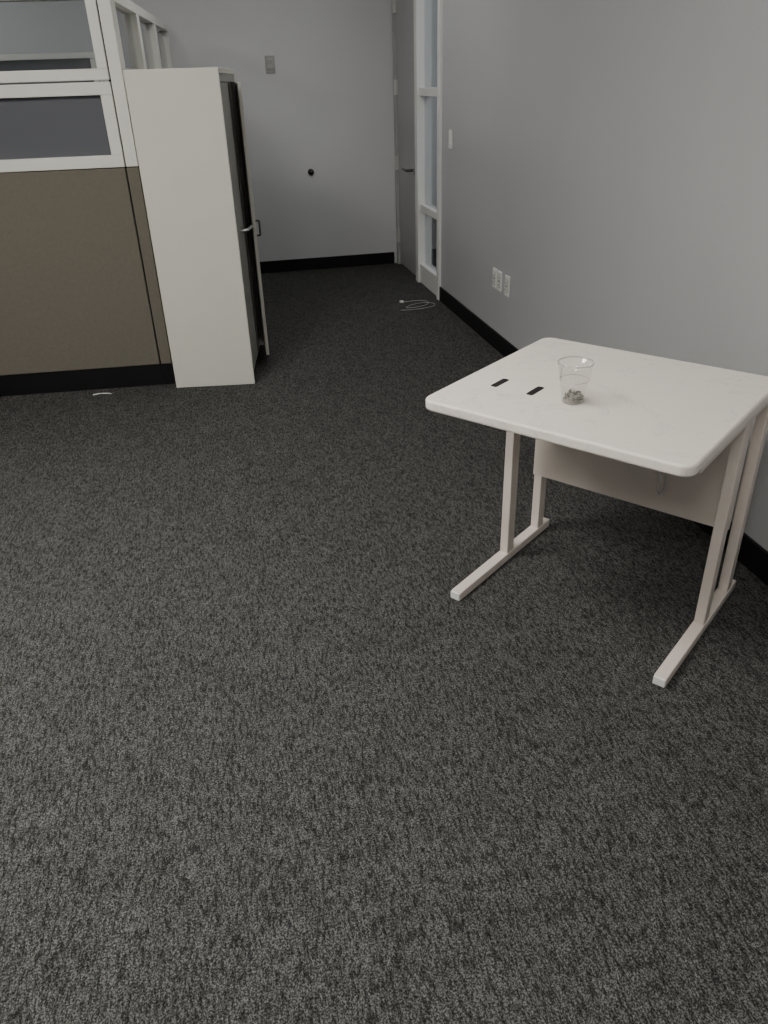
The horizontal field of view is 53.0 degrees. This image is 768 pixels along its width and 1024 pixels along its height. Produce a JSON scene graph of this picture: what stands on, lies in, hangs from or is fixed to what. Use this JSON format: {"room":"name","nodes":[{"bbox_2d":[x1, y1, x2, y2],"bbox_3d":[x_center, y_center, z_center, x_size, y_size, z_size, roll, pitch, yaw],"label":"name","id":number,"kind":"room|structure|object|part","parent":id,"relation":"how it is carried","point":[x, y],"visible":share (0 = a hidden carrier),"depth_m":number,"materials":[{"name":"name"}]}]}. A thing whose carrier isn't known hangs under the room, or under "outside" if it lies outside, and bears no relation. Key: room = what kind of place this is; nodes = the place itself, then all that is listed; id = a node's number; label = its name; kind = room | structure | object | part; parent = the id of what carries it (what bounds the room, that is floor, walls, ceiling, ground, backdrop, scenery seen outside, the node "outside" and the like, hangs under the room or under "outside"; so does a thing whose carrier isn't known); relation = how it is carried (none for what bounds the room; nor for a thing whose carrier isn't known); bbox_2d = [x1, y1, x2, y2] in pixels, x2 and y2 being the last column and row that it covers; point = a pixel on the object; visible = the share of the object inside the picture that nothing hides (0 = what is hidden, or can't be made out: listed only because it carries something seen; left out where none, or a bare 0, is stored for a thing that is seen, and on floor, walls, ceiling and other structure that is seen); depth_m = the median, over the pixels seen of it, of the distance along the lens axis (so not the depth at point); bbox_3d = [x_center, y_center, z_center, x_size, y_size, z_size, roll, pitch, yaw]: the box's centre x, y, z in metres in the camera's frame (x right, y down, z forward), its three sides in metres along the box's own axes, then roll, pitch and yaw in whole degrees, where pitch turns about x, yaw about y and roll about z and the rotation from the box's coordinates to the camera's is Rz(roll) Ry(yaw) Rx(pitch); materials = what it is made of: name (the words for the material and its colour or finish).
{"room":"office","nodes":[
{"label":"office","id":0,"kind":"room"},
{"bbox_2d":[0,0,172,375],"bbox_3d":[-3.189,-2.068,4.846,3.600,1.766,2.628,-5,30,-6],"label":"wall","id":1,"kind":"structure","parent":0,"point":[74,294],"depth_m":4.00,"materials":[{"name":"fabric"}]},
{"bbox_2d":[0,52,100,84],"bbox_3d":[-3.429,-2.247,5.494,3.000,1.700,0.060,-5,30,-6],"label":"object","id":2,"kind":"object","parent":1,"relation":"attached to","point":[80,60],"visible":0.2,"depth_m":5.22,"materials":[{"name":"metal"}]},
{"bbox_3d":[-1.898,-2.170,3.525,1.187,0.369,0.078,-5,30,-6],"label":"glazing frame","id":3,"kind":"part","parent":1,"relation":"part of","materials":[{"name":"white metal"}]},
{"bbox_2d":[0,95,110,159],"bbox_3d":[-1.886,-1.839,3.704,1.087,0.275,0.009,-5,30,-6],"label":"pane","id":4,"kind":"object","parent":1,"relation":"attached to","point":[61,126],"visible":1,"depth_m":3.73,"materials":[{"name":"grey glass"}]},
{"bbox_3d":[-1.887,-1.841,3.710,1.187,0.372,0.078,-5,30,-6],"label":"frost frame","id":5,"kind":"part","parent":1,"relation":"part of","materials":[{"name":"white metal"}]},
{"bbox_3d":[-1.867,-1.235,4.054,1.183,1.014,0.074,-5,30,-6],"label":"fabric panel","id":6,"kind":"part","parent":1,"relation":"part of","materials":[{"name":"beige fabric"}]},
{"bbox_2d":[115,6,138,69],"bbox_3d":[-1.353,-2.458,4.008,0.006,0.283,0.750,-5,30,-6],"label":"pane","id":7,"kind":"object","parent":1,"relation":"attached to","point":[123,17],"visible":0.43,"depth_m":4.09,"materials":[{"name":"clear glass"}]},
{"bbox_2d":[96,0,160,363],"bbox_3d":[-1.268,-1.606,3.953,0.060,1.768,0.060,-5,30,-6],"label":"post","id":8,"kind":"object","parent":1,"relation":"attached to","point":[125,167],"visible":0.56,"depth_m":3.90,"materials":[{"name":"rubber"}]},
{"bbox_2d":[127,166,171,363],"bbox_3d":[-1.247,-1.298,4.128,0.058,1.014,0.089,-5,30,-6],"label":"fabric","id":9,"kind":"object","parent":8,"relation":"attached to","point":[134,177],"visible":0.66,"depth_m":4.07,"materials":[{"name":"beige fabric"}]},
{"bbox_2d":[97,0,138,166],"bbox_3d":[-1.274,-2.070,3.696,0.058,0.748,0.085,-5,30,-6],"label":"post","id":10,"kind":"object","parent":9,"relation":"on","point":[105,7],"visible":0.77,"depth_m":3.66,"materials":[{"name":"white metal"}]},
{"bbox_3d":[-1.351,-2.460,4.007,0.070,0.369,0.840,-5,30,-6],"label":"return glazing frame","id":11,"kind":"part","parent":1,"relation":"part of","materials":[{"name":"white metal"}]},
{"bbox_2d":[139,19,154,68],"bbox_3d":[-1.472,-2.864,4.736,0.006,0.283,0.745,-5,30,-6],"label":"pane","id":12,"kind":"object","parent":1,"relation":"attached to","point":[145,32],"visible":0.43,"depth_m":4.84,"materials":[{"name":"clear glass"}]},
{"bbox_3d":[-1.470,-2.866,4.736,0.070,0.369,0.835,-5,30,-6],"label":"return glazing frame","id":13,"kind":"part","parent":1,"relation":"part of","materials":[{"name":"white metal"}]},
{"bbox_2d":[156,28,167,68],"bbox_3d":[-1.591,-3.271,5.467,0.006,0.283,0.755,-5,30,-6],"label":"pane","id":14,"kind":"object","parent":1,"relation":"attached to","point":[159,32],"visible":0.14,"depth_m":5.59,"materials":[{"name":"clear glass"}]},
{"bbox_3d":[-1.589,-3.273,5.466,0.070,0.369,0.845,-5,30,-6],"label":"return glazing frame","id":15,"kind":"part","parent":1,"relation":"part of","materials":[{"name":"white metal"}]},
{"bbox_2d":[0,0,396,262],"bbox_3d":[-2.769,-3.146,5.980,6.060,2.750,0.100,-8,30,-10],"label":"wall","id":16,"kind":"structure","parent":0,"point":[327,107],"depth_m":6.31,"materials":[{"name":"white paint"}]},
{"bbox_2d":[265,55,275,73],"bbox_3d":[-0.907,-3.566,6.136,0.076,0.124,0.028,-8,30,-10],"label":"thermostat","id":17,"kind":"object","parent":16,"relation":"attached to","point":[269,60],"visible":1,"depth_m":6.13,"materials":[{"name":"plastic"}]},
{"bbox_2d":[308,169,313,174],"bbox_3d":[-0.623,-2.902,6.576,0.052,0.052,0.027,-8,30,-10],"label":"door stop","id":18,"kind":"object","parent":16,"relation":"attached to","point":[310,171],"visible":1,"depth_m":6.57,"materials":[{"name":"black plastic"}]},
{"bbox_2d":[260,252,393,272],"bbox_3d":[-2.743,-1.962,6.577,5.810,0.100,0.012,-8,30,-10],"label":"baseboard","id":19,"kind":"structure","parent":16,"relation":"attached to","point":[388,257],"depth_m":6.96,"materials":[{"name":"rubber"}]},
{"bbox_2d":[392,0,395,12],"bbox_3d":[0.080,-4.002,6.077,0.028,0.110,0.033,-8,30,-10],"label":"hinge","id":20,"kind":"object","parent":16,"relation":"attached to","point":[393,1],"visible":1,"depth_m":6.07,"materials":[{"name":"metal"}]},
{"bbox_2d":[394,80,397,94],"bbox_3d":[0.097,-3.506,6.356,0.028,0.110,0.033,-8,30,-10],"label":"hinge","id":21,"kind":"object","parent":16,"relation":"attached to","point":[395,81],"visible":1,"depth_m":6.34,"materials":[{"name":"metal"}]},
{"bbox_2d":[392,13,400,263],"bbox_3d":[0.143,-3.270,6.537,0.108,2.250,0.048,-8,30,-10],"label":"door frame","id":22,"kind":"structure","parent":16,"relation":"attached to","point":[394,43],"depth_m":6.51,"materials":[{"name":"paint"}]},
{"bbox_2d":[396,0,415,275],"bbox_3d":[0.212,-3.086,6.236,0.045,2.200,0.670,-8,30,-10],"label":"door","id":23,"kind":"structure","parent":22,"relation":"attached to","point":[404,8],"depth_m":6.26,"materials":[{"name":"paint"}]},
{"bbox_3d":[0.241,-2.730,6.153,0.019,0.051,0.054,-8,30,-10],"label":"rose","id":24,"kind":"object","parent":23,"relation":"attached to","visible":0},
{"bbox_2d":[401,168,412,171],"bbox_3d":[0.194,-2.752,6.193,0.081,0.023,0.131,-8,30,-10],"label":"lever","id":25,"kind":"object","parent":24,"relation":"attached to","point":[402,169],"visible":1,"depth_m":6.14,"materials":[{"name":"metal"}]},
{"bbox_2d":[397,229,400,241],"bbox_3d":[0.131,-2.486,6.930,0.028,0.110,0.033,-8,30,-10],"label":"hinge","id":26,"kind":"object","parent":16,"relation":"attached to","point":[398,230],"visible":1,"depth_m":6.91,"materials":[{"name":"metal"}]},
{"bbox_2d":[0,225,767,1023],"bbox_3d":[-0.862,-0.170,3.436,8.140,0.050,11.600,-8,30,-10],"label":"floor","id":27,"kind":"structure","parent":0,"point":[261,762],"depth_m":2.06,"materials":[{"name":"carpet"}]},
{"bbox_2d":[0,364,163,396],"bbox_3d":[-1.851,-0.741,4.335,1.187,0.120,0.062,-5,30,-6],"label":"plinth","id":28,"kind":"object","parent":27,"relation":"on","point":[142,375],"visible":0.78,"depth_m":4.32,"materials":[{"name":"rubber"}]},
{"bbox_2d":[123,67,268,387],"bbox_3d":[-1.000,-1.574,4.301,0.613,1.556,0.755,-3,29,-3],"label":"storage cabinet","id":29,"kind":"object","parent":27,"relation":"on","point":[188,124],"depth_m":3.98,"materials":[{"name":"metal"}]},
{"bbox_3d":[-1.235,-0.804,4.410,0.058,0.120,0.081,-5,30,-6],"label":"corner plinth","id":30,"kind":"part","parent":29,"relation":"part of","materials":[{"name":"black plastic"}]},
{"bbox_3d":[-1.022,-2.241,3.925,0.436,0.025,0.719,-3,29,-3],"label":"panel","id":31,"kind":"part","parent":29,"relation":"part of","materials":[{"name":"metal"}]},
{"bbox_3d":[-0.819,-2.228,3.949,0.026,0.036,0.719,-3,29,-3],"label":"header rail","id":32,"kind":"part","parent":29,"relation":"part of","materials":[{"name":"white metal"}]},
{"bbox_3d":[-0.780,-1.503,4.151,0.020,1.416,0.349,-3,29,-3],"label":"door","id":33,"kind":"part","parent":29,"relation":"part of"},
{"bbox_3d":[-0.776,-1.585,4.296,0.010,1.416,0.017,-3,29,-3],"label":"door lip","id":34,"kind":"part","parent":29,"relation":"part of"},
{"bbox_3d":[-0.762,-1.672,4.480,0.018,1.446,0.368,-7,30,-9],"label":"door","id":35,"kind":"part","parent":29,"relation":"part of","materials":[{"name":"metal"}]},
{"bbox_3d":[-0.712,-1.609,4.361,0.028,0.091,0.012,-7,30,-9],"label":"door handle","id":36,"kind":"part","parent":29,"relation":"part of","materials":[{"name":"metal"}]},
{"bbox_2d":[414,0,416,280],"bbox_3d":[0.295,-2.928,5.920,0.112,2.250,0.045,-8,30,-10],"label":"door frame","id":37,"kind":"structure","parent":27,"relation":"on","point":[414,0],"depth_m":5.92,"materials":[{"name":"white metal"}]},
{"bbox_2d":[399,300,434,309],"bbox_3d":[0.237,-1.558,5.767,0.288,0.016,0.248,-8,30,-10],"label":"cable","id":38,"kind":"object","parent":27,"relation":"on","point":[400,301],"visible":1,"depth_m":5.81,"materials":[{"name":"plastic"}]},
{"bbox_2d":[415,0,431,282],"bbox_3d":[0.303,-2.905,5.878,0.116,2.250,0.048,-8,30,-10],"label":"window frame","id":39,"kind":"structure","parent":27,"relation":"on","point":[423,8],"depth_m":5.84,"materials":[{"name":"white metal"}]},
{"bbox_2d":[420,204,436,219],"bbox_3d":[0.390,-2.290,5.882,0.086,0.050,0.565,-8,30,-10],"label":"rail","id":40,"kind":"object","parent":39,"relation":"attached to","point":[429,209],"visible":0.64,"depth_m":5.93,"materials":[{"name":"white metal"}]},
{"bbox_2d":[420,87,436,96],"bbox_3d":[0.366,-2.993,5.486,0.086,0.055,0.565,-8,30,-10],"label":"rail","id":41,"kind":"object","parent":39,"relation":"attached to","point":[424,91],"visible":0.63,"depth_m":5.50,"materials":[{"name":"white metal"}]},
{"bbox_2d":[421,263,435,294],"bbox_3d":[0.404,-1.845,6.132,0.086,0.150,0.565,-8,30,-10],"label":"rail","id":42,"kind":"object","parent":27,"relation":"on","point":[428,271],"visible":0.56,"depth_m":6.16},
{"bbox_2d":[436,0,442,299],"bbox_3d":[0.433,-2.612,5.351,0.120,2.250,0.055,-8,30,-10],"label":"post","id":43,"kind":"object","parent":27,"relation":"on","point":[440,2],"visible":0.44,"depth_m":5.33,"materials":[{"name":"white metal"}]},
{"bbox_2d":[426,338,767,687],"bbox_3d":[0.626,-0.029,2.299,0.736,0.731,0.736,20,36,34],"label":"table","id":44,"kind":"object","parent":27,"relation":"on","point":[670,436],"visible":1,"depth_m":2.16,"materials":[{"name":"laminate"}]},
{"bbox_3d":[0.422,-0.152,2.549,0.030,0.657,0.044,20,36,34],"label":"post","id":45,"kind":"part","parent":44,"relation":"part of","materials":[{"name":"white metal"}]},
{"bbox_3d":[0.556,-0.237,2.691,0.030,0.657,0.042,20,36,34],"label":"post","id":46,"kind":"part","parent":44,"relation":"part of","materials":[{"name":"white metal"}]},
{"bbox_2d":[557,356,594,404],"bbox_3d":[0.493,-0.338,1.999,0.093,0.109,0.093,-8,30,-10],"label":"plastic cup","id":47,"kind":"object","parent":44,"relation":"on","point":[571,395],"visible":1,"depth_m":2.01,"materials":[{"name":"clear plastic"}]},
{"bbox_3d":[0.772,-0.226,2.391,0.658,0.426,0.018,20,36,34],"label":"modesty panel","id":48,"kind":"part","parent":44,"relation":"part of","materials":[{"name":"white metal"}]},
{"bbox_3d":[0.949,0.043,2.170,0.030,0.657,0.044,20,36,34],"label":"post","id":49,"kind":"part","parent":44,"relation":"part of","materials":[{"name":"white metal"}]},
{"bbox_3d":[1.083,-0.041,2.312,0.030,0.657,0.042,20,36,34],"label":"post","id":50,"kind":"part","parent":44,"relation":"part of","materials":[{"name":"white metal"}]},
{"bbox_2d":[432,0,437,206],"bbox_3d":[0.858,-4.561,8.277,2.180,2.750,0.100,-8,30,-10],"label":"wall corridor end","id":51,"kind":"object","parent":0,"point":[434,2],"depth_m":8.26,"materials":[{"name":"grey paint"}]},
{"bbox_2d":[441,0,767,550],"bbox_3d":[1.323,-0.882,1.714,0.120,2.750,8.200,-8,30,-10],"label":"wall","id":52,"kind":"structure","parent":0,"point":[607,158],"depth_m":3.14,"materials":[{"name":"paint"}]},
{"bbox_2d":[448,129,452,148],"bbox_3d":[0.441,-2.485,5.134,0.012,0.116,0.072,-8,30,-10],"label":"light switch","id":53,"kind":"object","parent":52,"relation":"attached to","point":[450,131],"visible":1,"depth_m":5.12,"materials":[{"name":"white plastic"}]},
{"bbox_2d":[492,267,496,288],"bbox_3d":[0.667,-1.413,4.655,0.012,0.116,0.068,-8,30,-10],"label":"wall outlet","id":54,"kind":"object","parent":52,"relation":"attached to","point":[494,278],"visible":1,"depth_m":4.64,"materials":[{"name":"white plastic"}]},
{"bbox_2d":[497,270,501,291],"bbox_3d":[0.685,-1.373,4.582,0.012,0.116,0.068,-8,30,-10],"label":"wall outlet","id":55,"kind":"object","parent":52,"relation":"attached to","point":[499,274],"visible":1,"depth_m":4.57,"materials":[{"name":"white plastic"}]},
{"bbox_2d":[504,275,509,296],"bbox_3d":[0.713,-1.312,4.471,0.012,0.116,0.068,-8,30,-10],"label":"wall outlet","id":56,"kind":"object","parent":52,"relation":"attached to","point":[507,278],"visible":1,"depth_m":4.46,"materials":[{"name":"white plastic"}]},
{"bbox_2d":[439,287,767,585],"bbox_3d":[1.298,0.282,2.345,0.012,0.105,8.188,-8,30,-10],"label":"baseboard","id":57,"kind":"structure","parent":52,"relation":"attached to","point":[753,556],"depth_m":4.55,"materials":[{"name":"rubber"}]},
{"bbox_3d":[2.364,-3.605,6.490,0.100,2.750,4.500,-8,30,-10],"label":"wall","id":58,"kind":"structure","parent":0,"visible":0},
{"bbox_2d":[432,218,436,225],"bbox_3d":[0.855,-3.372,8.868,2.070,0.100,0.015,-8,30,-10],"label":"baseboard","id":59,"kind":"structure","parent":58,"relation":"attached to","point":[434,221],"depth_m":8.82,"materials":[{"name":"rubber"}]}
]}

